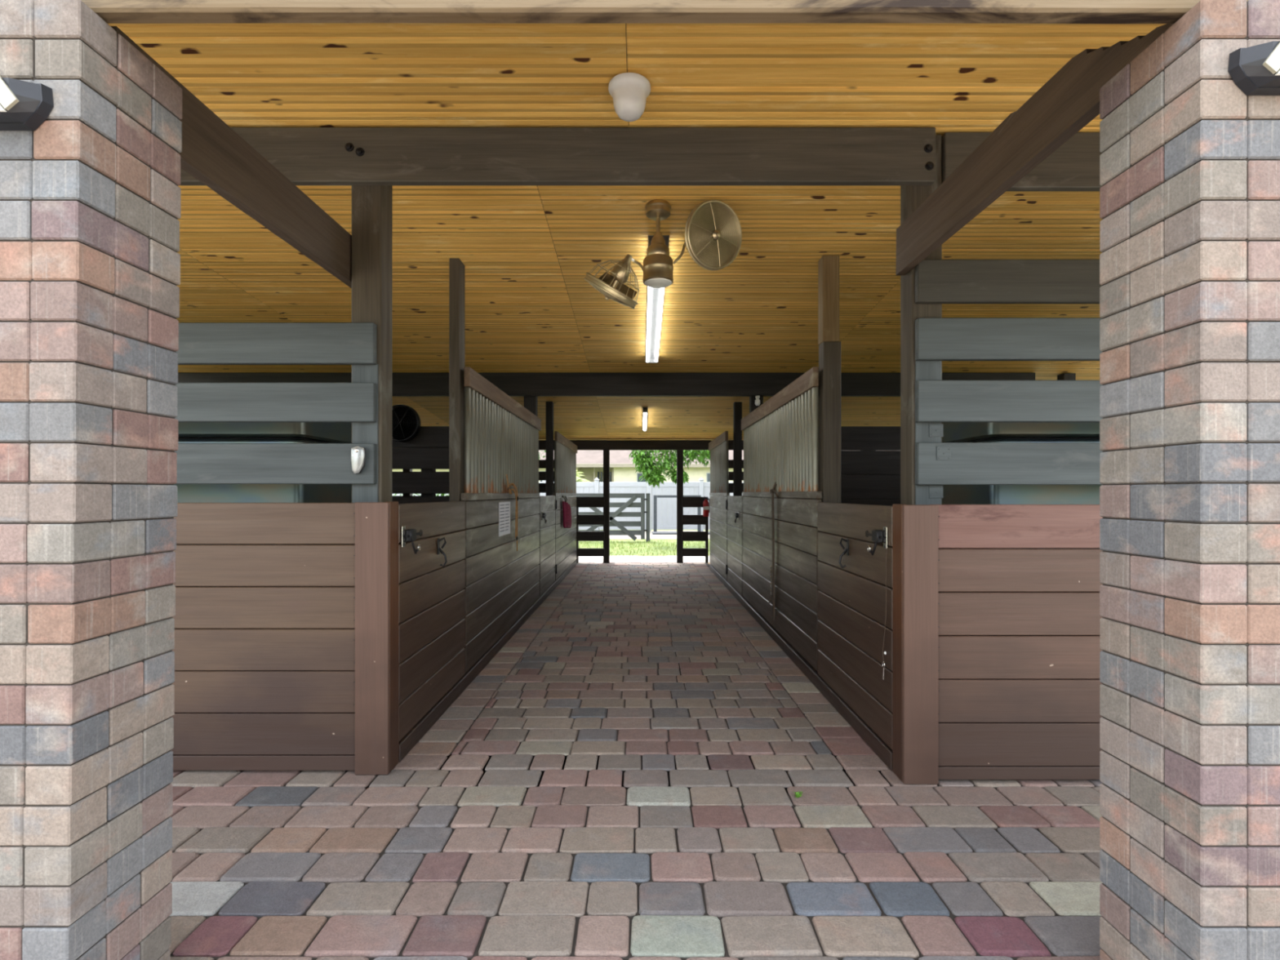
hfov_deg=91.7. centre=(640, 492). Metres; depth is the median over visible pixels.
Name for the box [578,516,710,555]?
lawn
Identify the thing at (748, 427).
bar
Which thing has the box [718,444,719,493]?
air vent
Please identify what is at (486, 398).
bar
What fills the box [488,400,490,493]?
bar
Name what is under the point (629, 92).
light
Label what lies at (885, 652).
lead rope
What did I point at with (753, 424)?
air vent
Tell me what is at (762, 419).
metal bar
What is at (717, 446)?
air vent
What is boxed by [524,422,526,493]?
bar
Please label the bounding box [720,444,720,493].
air vent
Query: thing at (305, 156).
roof beam
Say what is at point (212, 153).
diagonal brace
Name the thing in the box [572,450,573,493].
air vent
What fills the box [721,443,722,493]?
air vent
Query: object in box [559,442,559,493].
air vent
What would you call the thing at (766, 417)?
metal bar
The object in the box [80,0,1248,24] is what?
header beam
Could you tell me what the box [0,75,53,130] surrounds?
wall light
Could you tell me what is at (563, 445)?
air vent
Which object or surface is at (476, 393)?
bar
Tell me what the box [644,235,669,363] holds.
ceiling light
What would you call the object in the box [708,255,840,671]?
stall
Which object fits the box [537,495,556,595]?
door
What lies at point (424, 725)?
baseboard
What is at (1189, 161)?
brick pillar
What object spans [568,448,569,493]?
air vent
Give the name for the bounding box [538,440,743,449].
roof beam
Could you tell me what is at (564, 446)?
air vent
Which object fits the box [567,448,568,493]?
metal bar
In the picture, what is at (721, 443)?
air vent
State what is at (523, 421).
metal bar
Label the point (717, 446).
air vent
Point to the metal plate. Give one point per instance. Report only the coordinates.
(943, 452)
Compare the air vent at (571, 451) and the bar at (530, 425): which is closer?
the bar at (530, 425)
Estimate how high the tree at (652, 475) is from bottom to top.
5.706 m
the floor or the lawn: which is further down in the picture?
the floor
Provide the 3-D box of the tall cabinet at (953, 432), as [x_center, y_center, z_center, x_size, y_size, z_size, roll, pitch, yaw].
[2.506,0.406,3.500,1.412,1.712,0.640,0,0,0]
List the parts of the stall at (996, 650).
trim, post, rail, rail, rail, rail, plank panel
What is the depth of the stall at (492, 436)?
4.75 m
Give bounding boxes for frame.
[652,495,709,534]
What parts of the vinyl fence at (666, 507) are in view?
panel, post, panel, post, panel, post, panel, post, panel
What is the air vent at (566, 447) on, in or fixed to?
in the stall at (492, 436)
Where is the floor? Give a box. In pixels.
[168,561,1102,959]
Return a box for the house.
[392,449,743,511]
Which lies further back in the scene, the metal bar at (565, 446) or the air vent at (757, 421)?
the metal bar at (565, 446)
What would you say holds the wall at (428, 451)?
on the ground
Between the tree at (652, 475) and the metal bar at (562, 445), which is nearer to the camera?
the metal bar at (562, 445)
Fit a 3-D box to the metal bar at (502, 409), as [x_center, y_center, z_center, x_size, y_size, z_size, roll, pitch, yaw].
[-1.129,-0.349,5.035,0.042,0.706,0.042,0,0,0]
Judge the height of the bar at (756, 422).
0.694 m
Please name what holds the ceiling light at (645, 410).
attached to the ceiling
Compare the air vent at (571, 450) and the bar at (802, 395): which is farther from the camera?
the air vent at (571, 450)
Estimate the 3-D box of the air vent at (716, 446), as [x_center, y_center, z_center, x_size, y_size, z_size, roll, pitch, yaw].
[1.139,-0.351,9.269,0.042,0.701,0.042,0,0,0]
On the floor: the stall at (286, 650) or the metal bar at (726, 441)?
the stall at (286, 650)
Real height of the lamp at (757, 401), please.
0.160 m
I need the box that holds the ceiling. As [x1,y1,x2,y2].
[107,22,1165,439]
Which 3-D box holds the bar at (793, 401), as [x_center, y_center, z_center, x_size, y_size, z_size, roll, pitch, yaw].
[1.138,-0.355,4.587,0.042,0.694,0.042,0,0,0]
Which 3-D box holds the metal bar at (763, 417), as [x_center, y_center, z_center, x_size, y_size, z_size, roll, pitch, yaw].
[1.139,-0.355,5.661,0.042,0.694,0.042,0,0,0]
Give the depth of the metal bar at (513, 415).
5.47 m
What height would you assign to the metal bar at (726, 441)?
0.701 m
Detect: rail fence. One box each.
[392,459,557,512]
[716,459,743,496]
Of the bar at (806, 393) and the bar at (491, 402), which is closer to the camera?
the bar at (806, 393)
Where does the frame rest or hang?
on the gravel bed
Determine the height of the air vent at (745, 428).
0.694 m
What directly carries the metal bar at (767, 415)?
in the stall at (792, 441)
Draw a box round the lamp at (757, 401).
[755,395,759,405]
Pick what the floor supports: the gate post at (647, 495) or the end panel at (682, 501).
the end panel at (682, 501)
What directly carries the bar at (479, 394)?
in the stall at (492, 436)
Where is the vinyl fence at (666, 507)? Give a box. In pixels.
[392,477,743,531]
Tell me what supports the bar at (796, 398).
in the stall at (792, 441)
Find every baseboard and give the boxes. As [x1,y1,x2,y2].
[398,560,576,762]
[709,564,892,770]
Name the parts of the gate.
rail, rail, rail, rail, rail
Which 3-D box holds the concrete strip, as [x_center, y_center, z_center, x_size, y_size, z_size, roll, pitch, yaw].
[0.000,1.312,11.785,60.000,0.116,1.130,0,0,0]
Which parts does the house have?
pane, pane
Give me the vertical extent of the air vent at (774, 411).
0.694 m
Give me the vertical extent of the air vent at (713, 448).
0.701 m
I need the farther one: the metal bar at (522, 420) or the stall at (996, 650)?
the metal bar at (522, 420)
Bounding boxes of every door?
[398,501,465,742]
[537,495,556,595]
[725,495,744,596]
[817,502,892,749]
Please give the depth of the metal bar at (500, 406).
4.93 m
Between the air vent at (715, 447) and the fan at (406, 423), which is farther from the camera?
the air vent at (715, 447)
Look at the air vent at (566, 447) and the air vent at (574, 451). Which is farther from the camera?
the air vent at (574, 451)
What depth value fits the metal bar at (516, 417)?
5.56 m
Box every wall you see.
[392,426,523,542]
[764,426,900,544]
[1057,373,1075,380]
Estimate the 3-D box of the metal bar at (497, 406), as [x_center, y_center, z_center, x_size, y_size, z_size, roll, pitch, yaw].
[-1.129,-0.349,4.856,0.042,0.706,0.042,0,0,0]
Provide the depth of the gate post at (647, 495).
16.04 m
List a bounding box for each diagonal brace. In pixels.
[111,26,351,288]
[895,23,1173,275]
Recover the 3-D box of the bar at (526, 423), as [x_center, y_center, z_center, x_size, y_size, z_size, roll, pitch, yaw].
[-1.130,-0.349,6.109,0.042,0.706,0.042,0,0,0]
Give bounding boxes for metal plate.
[928,423,951,497]
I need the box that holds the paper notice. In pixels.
[498,501,510,536]
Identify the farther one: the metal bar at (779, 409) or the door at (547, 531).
the door at (547, 531)
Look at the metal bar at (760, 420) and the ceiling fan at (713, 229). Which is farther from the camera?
the metal bar at (760, 420)
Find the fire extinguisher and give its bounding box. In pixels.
[702,496,709,516]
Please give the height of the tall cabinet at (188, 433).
1.712 m
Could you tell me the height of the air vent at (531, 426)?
0.706 m
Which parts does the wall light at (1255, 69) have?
light panel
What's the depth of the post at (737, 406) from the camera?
8.12 m
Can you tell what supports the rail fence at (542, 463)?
on the ground
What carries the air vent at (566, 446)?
in the stall at (492, 436)
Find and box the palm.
[576,470,590,481]
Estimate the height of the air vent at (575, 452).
0.706 m
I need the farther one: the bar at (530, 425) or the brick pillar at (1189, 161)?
the bar at (530, 425)
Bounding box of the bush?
[392,493,448,495]
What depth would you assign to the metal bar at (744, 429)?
6.72 m
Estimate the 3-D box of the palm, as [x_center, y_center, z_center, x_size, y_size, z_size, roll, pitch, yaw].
[-2.593,0.171,23.498,2.380,2.258,2.123,0,0,18]
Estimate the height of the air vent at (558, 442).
0.706 m
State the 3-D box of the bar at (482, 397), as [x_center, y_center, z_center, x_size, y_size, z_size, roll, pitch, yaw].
[-1.131,-0.349,4.408,0.042,0.706,0.042,0,0,0]
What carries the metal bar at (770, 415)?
in the stall at (792, 441)
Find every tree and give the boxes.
[538,449,546,459]
[629,449,710,487]
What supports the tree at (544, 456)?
on the lawn
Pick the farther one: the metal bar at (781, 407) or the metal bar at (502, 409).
the metal bar at (502, 409)
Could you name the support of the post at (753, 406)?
on the ground
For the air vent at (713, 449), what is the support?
in the stall at (792, 441)
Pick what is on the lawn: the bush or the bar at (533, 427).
the bush
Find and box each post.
[524,396,537,497]
[645,493,649,541]
[733,401,742,496]
[749,396,763,516]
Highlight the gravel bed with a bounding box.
[609,530,709,538]
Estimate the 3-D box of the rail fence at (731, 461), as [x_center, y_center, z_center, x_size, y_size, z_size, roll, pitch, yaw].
[3.240,0.330,11.163,3.920,1.840,0.164,0,0,0]
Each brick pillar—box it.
[0,0,182,959]
[1099,0,1279,959]
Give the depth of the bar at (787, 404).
4.75 m
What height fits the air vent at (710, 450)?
0.701 m
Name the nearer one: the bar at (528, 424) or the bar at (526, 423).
the bar at (526, 423)
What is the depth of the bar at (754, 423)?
6.10 m
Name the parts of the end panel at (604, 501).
short post, rail, rail, rail, rail, tall post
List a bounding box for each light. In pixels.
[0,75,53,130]
[608,72,650,121]
[642,407,648,431]
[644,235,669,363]
[1227,40,1279,95]
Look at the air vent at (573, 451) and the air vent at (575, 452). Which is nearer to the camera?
the air vent at (573, 451)
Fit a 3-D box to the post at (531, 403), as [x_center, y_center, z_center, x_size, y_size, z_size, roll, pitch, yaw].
[-1.242,-0.025,7.008,0.135,2.550,0.125,0,0,0]
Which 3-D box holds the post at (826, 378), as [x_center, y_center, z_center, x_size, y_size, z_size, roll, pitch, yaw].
[1.201,0.140,4.030,0.167,2.220,0.110,0,0,0]
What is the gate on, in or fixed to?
attached to the gate post at (647, 495)
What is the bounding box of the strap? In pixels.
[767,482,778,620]
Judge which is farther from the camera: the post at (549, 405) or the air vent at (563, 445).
the air vent at (563, 445)
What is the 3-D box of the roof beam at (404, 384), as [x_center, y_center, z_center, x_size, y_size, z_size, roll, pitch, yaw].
[-0.475,-1.200,6.890,9.650,0.249,0.100,0,0,0]
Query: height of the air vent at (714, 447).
0.701 m
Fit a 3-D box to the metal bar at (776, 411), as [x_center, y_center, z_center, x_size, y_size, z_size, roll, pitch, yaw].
[1.137,-0.355,5.124,0.042,0.694,0.042,0,0,0]
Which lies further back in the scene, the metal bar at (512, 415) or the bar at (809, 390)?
the metal bar at (512, 415)
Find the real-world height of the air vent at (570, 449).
0.706 m
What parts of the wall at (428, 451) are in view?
rail, rail, rail, post, rail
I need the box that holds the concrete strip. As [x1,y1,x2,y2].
[578,555,709,562]
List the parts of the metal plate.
plate, plate, plate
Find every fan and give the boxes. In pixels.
[392,404,421,441]
[583,199,742,309]
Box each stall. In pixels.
[170,185,398,774]
[448,257,577,672]
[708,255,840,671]
[892,134,1102,784]
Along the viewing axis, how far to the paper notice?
5.06 m
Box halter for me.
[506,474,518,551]
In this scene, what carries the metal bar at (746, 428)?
in the stall at (792, 441)
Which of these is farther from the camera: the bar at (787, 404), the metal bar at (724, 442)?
the metal bar at (724, 442)
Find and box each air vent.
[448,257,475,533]
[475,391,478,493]
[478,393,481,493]
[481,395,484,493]
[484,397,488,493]
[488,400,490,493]
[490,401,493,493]
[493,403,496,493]
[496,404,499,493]
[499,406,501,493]
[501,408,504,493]
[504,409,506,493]
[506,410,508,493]
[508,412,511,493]
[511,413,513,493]
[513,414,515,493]
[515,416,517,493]
[517,417,519,493]
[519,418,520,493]
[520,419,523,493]
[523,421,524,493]
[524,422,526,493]
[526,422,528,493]
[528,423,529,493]
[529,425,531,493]
[531,426,533,493]
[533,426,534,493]
[534,427,535,493]
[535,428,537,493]
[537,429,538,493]
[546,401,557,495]
[557,441,558,493]
[558,442,559,493]
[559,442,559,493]
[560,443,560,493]
[560,444,561,493]
[561,444,562,493]
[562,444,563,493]
[563,444,564,493]
[564,445,564,493]
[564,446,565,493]
[565,446,566,493]
[566,447,567,493]
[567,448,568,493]
[568,448,568,493]
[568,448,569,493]
[569,448,570,493]
[570,449,571,493]
[571,450,572,493]
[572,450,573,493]
[573,451,573,493]
[573,451,574,493]
[574,452,575,493]
[575,453,576,493]
[710,449,711,493]
[711,448,712,493]
[711,449,711,492]
[712,448,713,493]
[713,448,714,493]
[714,447,715,493]
[715,446,716,492]
[715,447,715,492]
[716,445,717,493]
[717,445,718,493]
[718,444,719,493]
[719,444,719,493]
[720,443,721,493]
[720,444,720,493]
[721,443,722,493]
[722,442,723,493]
[723,441,724,493]
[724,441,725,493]
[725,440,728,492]
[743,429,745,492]
[745,428,746,492]
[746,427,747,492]
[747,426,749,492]
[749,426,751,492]
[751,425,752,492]
[752,423,754,492]
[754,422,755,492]
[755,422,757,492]
[757,421,759,492]
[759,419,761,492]
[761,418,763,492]
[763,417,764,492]
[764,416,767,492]
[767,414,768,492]
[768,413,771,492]
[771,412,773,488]
[773,410,775,490]
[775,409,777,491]
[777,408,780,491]
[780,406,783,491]
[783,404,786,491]
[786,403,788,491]
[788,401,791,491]
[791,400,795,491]
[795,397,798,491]
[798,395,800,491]
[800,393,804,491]
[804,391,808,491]
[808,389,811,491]
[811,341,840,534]
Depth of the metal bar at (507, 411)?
5.20 m
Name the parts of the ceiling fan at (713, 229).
arm, motor, rod, arm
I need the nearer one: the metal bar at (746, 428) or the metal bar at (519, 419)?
the metal bar at (519, 419)
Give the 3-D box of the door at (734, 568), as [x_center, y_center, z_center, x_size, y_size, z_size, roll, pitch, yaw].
[1.138,0.596,7.523,0.090,1.116,1.233,0,0,1]
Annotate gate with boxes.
[573,493,647,541]
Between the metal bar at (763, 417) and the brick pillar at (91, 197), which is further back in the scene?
the metal bar at (763, 417)
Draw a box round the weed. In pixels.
[792,791,802,797]
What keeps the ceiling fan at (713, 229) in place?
hanging from the ceiling
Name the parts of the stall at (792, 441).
rail, rail, bare post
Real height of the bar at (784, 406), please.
0.694 m
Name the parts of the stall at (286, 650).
plank panel, rail, rail, rail, latch handle, plate, post, trim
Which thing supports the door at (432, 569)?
in the stall at (492, 436)
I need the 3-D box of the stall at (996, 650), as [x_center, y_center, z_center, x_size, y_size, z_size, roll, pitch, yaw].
[3.162,-0.212,2.842,4.076,2.925,0.384,0,0,0]
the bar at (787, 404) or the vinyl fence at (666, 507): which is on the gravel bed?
the vinyl fence at (666, 507)
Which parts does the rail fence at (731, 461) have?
rail, rail, rail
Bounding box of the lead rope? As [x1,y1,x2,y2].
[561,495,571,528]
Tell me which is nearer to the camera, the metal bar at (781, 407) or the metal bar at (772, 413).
the metal bar at (781, 407)
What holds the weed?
on the floor
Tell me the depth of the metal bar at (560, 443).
8.58 m
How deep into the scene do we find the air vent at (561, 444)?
8.67 m
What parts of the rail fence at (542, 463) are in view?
post, rail, rail, rail, rail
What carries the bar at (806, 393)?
in the stall at (792, 441)
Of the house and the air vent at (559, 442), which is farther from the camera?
the house
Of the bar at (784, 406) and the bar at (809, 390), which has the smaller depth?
the bar at (809, 390)
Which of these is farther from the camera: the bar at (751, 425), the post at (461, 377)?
the bar at (751, 425)
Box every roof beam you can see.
[177,372,1035,396]
[180,127,1102,191]
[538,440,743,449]
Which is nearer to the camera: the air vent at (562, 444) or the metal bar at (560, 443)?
the metal bar at (560, 443)
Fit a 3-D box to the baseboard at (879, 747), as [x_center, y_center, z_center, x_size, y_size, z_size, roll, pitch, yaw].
[1.138,1.206,6.465,0.036,0.083,7.370,0,0,0]
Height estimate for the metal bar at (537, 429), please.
0.706 m
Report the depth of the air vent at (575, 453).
10.64 m
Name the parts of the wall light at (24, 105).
panel, light panel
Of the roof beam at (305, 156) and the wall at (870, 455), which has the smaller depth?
the roof beam at (305, 156)
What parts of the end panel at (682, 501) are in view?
tall post, rail, rail, rail, rail, short post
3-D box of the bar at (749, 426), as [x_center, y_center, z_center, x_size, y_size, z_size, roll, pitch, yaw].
[1.139,-0.355,6.377,0.042,0.694,0.042,0,0,0]
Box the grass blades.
[578,539,709,555]
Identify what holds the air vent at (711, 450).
in the stall at (792, 441)
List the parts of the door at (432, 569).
latch plate, latch lever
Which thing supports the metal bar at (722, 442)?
in the stall at (792, 441)
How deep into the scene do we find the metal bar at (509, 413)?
5.29 m
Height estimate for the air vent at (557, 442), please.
0.706 m
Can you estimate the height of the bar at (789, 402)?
0.694 m
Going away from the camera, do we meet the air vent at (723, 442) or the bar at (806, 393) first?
the bar at (806, 393)
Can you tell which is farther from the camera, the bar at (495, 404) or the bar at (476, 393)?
the bar at (495, 404)
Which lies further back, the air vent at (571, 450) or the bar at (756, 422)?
the air vent at (571, 450)
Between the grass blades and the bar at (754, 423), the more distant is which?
the grass blades
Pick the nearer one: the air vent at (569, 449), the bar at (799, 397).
the bar at (799, 397)
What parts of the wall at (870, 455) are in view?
rail, rail, rail, rail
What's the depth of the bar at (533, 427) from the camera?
6.46 m
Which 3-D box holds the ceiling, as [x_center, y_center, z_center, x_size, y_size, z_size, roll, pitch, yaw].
[0.000,-1.370,6.500,10.797,0.915,10.200,0,0,0]
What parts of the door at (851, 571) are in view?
latch lever, latch plate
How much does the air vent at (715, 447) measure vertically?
0.701 m
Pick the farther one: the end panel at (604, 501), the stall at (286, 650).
the end panel at (604, 501)
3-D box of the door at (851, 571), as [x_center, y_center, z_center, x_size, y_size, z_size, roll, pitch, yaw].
[1.134,0.609,3.373,0.120,1.096,1.173,0,0,0]
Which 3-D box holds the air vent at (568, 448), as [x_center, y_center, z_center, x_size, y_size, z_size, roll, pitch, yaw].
[-1.130,-0.349,9.578,0.042,0.706,0.042,0,0,0]
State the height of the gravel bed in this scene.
0.118 m
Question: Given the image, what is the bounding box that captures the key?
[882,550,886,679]
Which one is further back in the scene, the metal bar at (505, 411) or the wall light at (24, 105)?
the metal bar at (505, 411)
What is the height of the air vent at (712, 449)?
0.701 m
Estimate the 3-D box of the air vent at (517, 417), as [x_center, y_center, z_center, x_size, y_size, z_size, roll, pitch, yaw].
[-1.129,-0.349,5.661,0.042,0.706,0.042,0,0,0]
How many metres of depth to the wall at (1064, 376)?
6.84 m
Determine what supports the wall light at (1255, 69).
attached to the brick pillar at (1189, 161)
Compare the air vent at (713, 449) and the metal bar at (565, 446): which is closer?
the metal bar at (565, 446)
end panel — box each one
[575,449,609,563]
[676,449,708,563]

